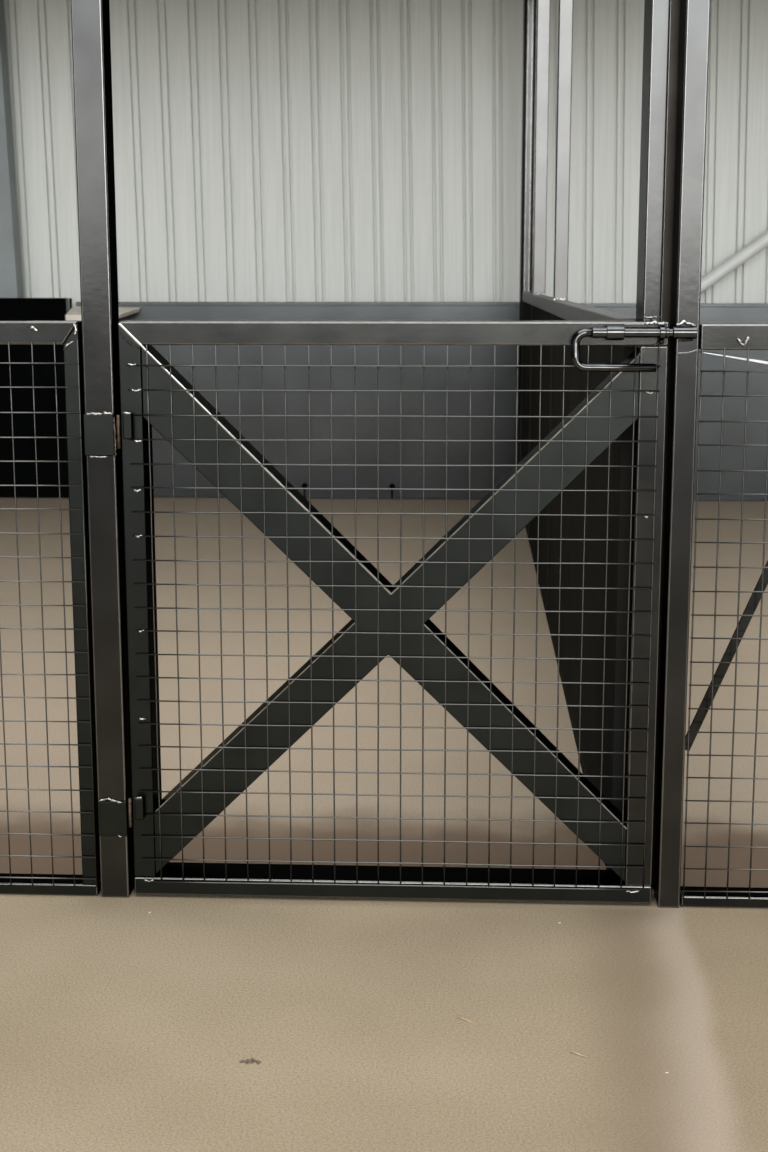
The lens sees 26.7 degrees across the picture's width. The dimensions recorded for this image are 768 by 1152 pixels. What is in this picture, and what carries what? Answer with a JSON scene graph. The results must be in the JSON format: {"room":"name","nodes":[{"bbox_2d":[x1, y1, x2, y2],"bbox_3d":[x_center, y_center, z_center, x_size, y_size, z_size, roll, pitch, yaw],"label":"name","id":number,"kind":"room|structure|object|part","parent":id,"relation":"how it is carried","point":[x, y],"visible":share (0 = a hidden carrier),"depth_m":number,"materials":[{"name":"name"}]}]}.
{"room":"farm building","nodes":[
{"label":"farm building","id":0,"kind":"room"},
{"bbox_2d":[0,497,767,1151],"bbox_3d":[-0.215,1.554,-0.844,15.000,0.120,23.200,0,10,3],"label":"floor","id":1,"kind":"structure","parent":0,"point":[124,1027],"depth_m":3.28,"materials":[{"name":"beige concrete"}]},
{"bbox_2d":[0,0,23,297],"bbox_3d":[-2.457,-2.128,9.679,0.615,3.300,0.140,0,10,3],"label":"column","id":2,"kind":"structure","parent":1,"relation":"on","point":[11,278],"depth_m":9.60,"materials":[{"name":"grey metal"}]},
{"bbox_2d":[0,298,68,497],"bbox_3d":[-3.071,-1.069,9.735,2.400,1.186,0.056,0,10,3],"label":"panel","id":3,"kind":"object","parent":1,"relation":"on","point":[54,309],"visible":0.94,"depth_m":9.68,"materials":[{"name":"black metal"}]},
{"bbox_2d":[0,320,100,895],"bbox_3d":[-1.428,0.076,3.454,1.626,1.226,0.068,0,10,3],"label":"mesh panel","id":4,"kind":"object","parent":1,"relation":"on","point":[67,333],"visible":0.96,"depth_m":3.38,"materials":[{"name":"metal"}]},
{"bbox_3d":[-1.428,-0.504,3.349,1.623,0.046,0.062,0,10,3],"label":"rail","id":5,"kind":"part","parent":4,"relation":"part of","materials":[{"name":"metal"}]},
{"bbox_3d":[-1.428,0.666,3.566,1.626,0.026,0.062,0,10,3],"label":"rail","id":6,"kind":"part","parent":4,"relation":"part of","materials":[{"name":"metal"}]},
{"bbox_2d":[66,298,71,313],"bbox_3d":[-1.861,-1.057,9.683,0.022,1.192,0.060,0,10,3],"label":"post","id":7,"kind":"object","parent":1,"relation":"on","point":[68,300],"visible":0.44,"depth_m":9.56,"materials":[{"name":"metal"}]},
{"bbox_2d":[70,0,134,896],"bbox_3d":[-0.577,-1.231,3.167,0.068,3.900,0.086,0,10,3],"label":"post","id":8,"kind":"object","parent":1,"relation":"on","point":[90,19],"visible":1,"depth_m":3.30,"materials":[{"name":"metal"}]},
{"bbox_3d":[-0.581,-0.288,3.306,0.062,0.085,0.007,0,10,3],"label":"hinge plate","id":9,"kind":"part","parent":8,"relation":"part of","materials":[{"name":"metal"}]},
{"bbox_3d":[-0.579,0.517,3.455,0.062,0.078,0.006,0,10,3],"label":"hinge plate","id":10,"kind":"part","parent":8,"relation":"part of","materials":[{"name":"metal"}]},
{"bbox_2d":[116,320,672,902],"bbox_3d":[0.015,0.084,3.382,1.116,1.224,0.139,0,10,3],"label":"gate","id":11,"kind":"object","parent":8,"relation":"attached to","point":[394,621],"visible":1,"depth_m":3.35,"materials":[{"name":"metal"}]},
{"bbox_3d":[0.017,0.663,3.509,1.106,0.039,0.098,0,10,3],"label":"rail","id":12,"kind":"part","parent":11,"relation":"part of","materials":[{"name":"metal"}]},
{"bbox_3d":[0.017,-0.495,3.295,1.105,0.048,0.098,0,10,3],"label":"rail","id":13,"kind":"part","parent":11,"relation":"part of","materials":[{"name":"metal"}]},
{"bbox_3d":[0.501,-0.480,3.197,0.136,0.017,0.017,0,10,3],"label":"rod","id":14,"kind":"part","parent":11,"relation":"part of","materials":[{"name":"metal"}]},
{"bbox_2d":[239,1058,260,1063],"bbox_3d":[-0.227,0.826,2.760,0.038,0.003,0.020,0,10,3],"label":"crumbs","id":15,"kind":"object","parent":1,"relation":"on","point":[252,1059],"visible":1,"depth_m":2.76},
{"bbox_2d":[76,302,518,498],"bbox_3d":[-0.507,-1.044,9.663,2.640,1.165,0.068,0,10,3],"label":"panel","id":16,"kind":"object","parent":1,"relation":"on","point":[482,378],"visible":0.66,"depth_m":9.63,"materials":[{"name":"metal"}]},
{"bbox_2d":[65,306,140,320],"bbox_3d":[-1.649,-1.514,9.444,0.405,0.114,0.332,0,10,3],"label":"ledge","id":17,"kind":"object","parent":16,"relation":"attached to","point":[74,314],"visible":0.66,"depth_m":9.41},
{"bbox_2d":[517,0,536,463],"bbox_3d":[0.822,-2.064,9.321,0.070,3.300,0.105,0,10,3],"label":"post","id":18,"kind":"object","parent":1,"relation":"on","point":[529,6],"visible":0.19,"depth_m":9.22,"materials":[{"name":"metal"}]},
{"bbox_2d":[521,0,635,869],"bbox_3d":[0.674,-1.793,6.206,0.069,3.900,6.117,0,10,3],"label":"partition","id":19,"kind":"structure","parent":1,"relation":"on","point":[536,305],"depth_m":4.85,"materials":[{"name":"paint"}]},
{"bbox_3d":[0.674,0.097,6.628,0.048,0.030,5.975,0,10,3],"label":"rail","id":20,"kind":"part","parent":19,"relation":"part of","materials":[{"name":"black metal"}]},
{"bbox_3d":[0.662,-0.471,6.524,0.020,1.176,5.975,0,10,3],"label":"panel","id":21,"kind":"part","parent":19,"relation":"part of","materials":[{"name":"black metal"}]},
{"bbox_3d":[0.673,-1.070,6.412,0.052,0.053,5.975,0,10,3],"label":"rail","id":22,"kind":"part","parent":19,"relation":"part of","materials":[{"name":"metal"}]},
{"bbox_2d":[636,0,669,319],"bbox_3d":[0.557,-1.249,3.263,0.046,3.900,0.148,0,10,3],"label":"post","id":23,"kind":"object","parent":1,"relation":"on","point":[656,12],"visible":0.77,"depth_m":3.29,"materials":[{"name":"metal"}]},
{"bbox_2d":[579,303,767,500],"bbox_3d":[2.644,-1.015,9.513,3.560,1.154,0.056,0,10,3],"label":"panel","id":24,"kind":"object","parent":1,"relation":"on","point":[712,382],"visible":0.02,"depth_m":9.53,"materials":[{"name":"metal"}]},
{"bbox_2d":[651,0,710,906],"bbox_3d":[0.595,-1.222,3.119,0.065,3.900,0.150,0,10,3],"label":"post","id":25,"kind":"object","parent":1,"relation":"on","point":[689,20],"visible":0.98,"depth_m":3.26,"materials":[{"name":"metal"}]},
{"bbox_2d":[680,323,767,907],"bbox_3d":[1.439,0.103,3.311,1.633,1.222,0.069,0,10,3],"label":"mesh panel","id":26,"kind":"object","parent":1,"relation":"on","point":[712,336],"visible":0.94,"depth_m":3.34,"materials":[{"name":"metal"}]},
{"bbox_3d":[1.443,0.692,3.423,1.626,0.024,0.062,0,10,3],"label":"rail","id":27,"kind":"part","parent":26,"relation":"part of","materials":[{"name":"metal"}]},
{"bbox_3d":[1.442,-0.473,3.208,1.626,0.051,0.062,0,10,3],"label":"rail","id":28,"kind":"part","parent":26,"relation":"part of","materials":[{"name":"metal"}]},
{"bbox_2d":[4,0,767,306],"bbox_3d":[0.312,-2.180,9.679,9.454,3.400,0.041,0,10,3],"label":"wall","id":29,"kind":"structure","parent":0,"point":[265,150],"depth_m":9.62,"materials":[{"name":"white metal"}]},
{"bbox_2d":[701,231,767,292],"bbox_3d":[2.712,-2.308,9.423,3.280,2.405,0.136,0,10,3],"label":"brace","id":30,"kind":"object","parent":29,"relation":"attached to","point":[761,242],"visible":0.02,"depth_m":9.48,"materials":[{"name":"white metal"}]}
]}

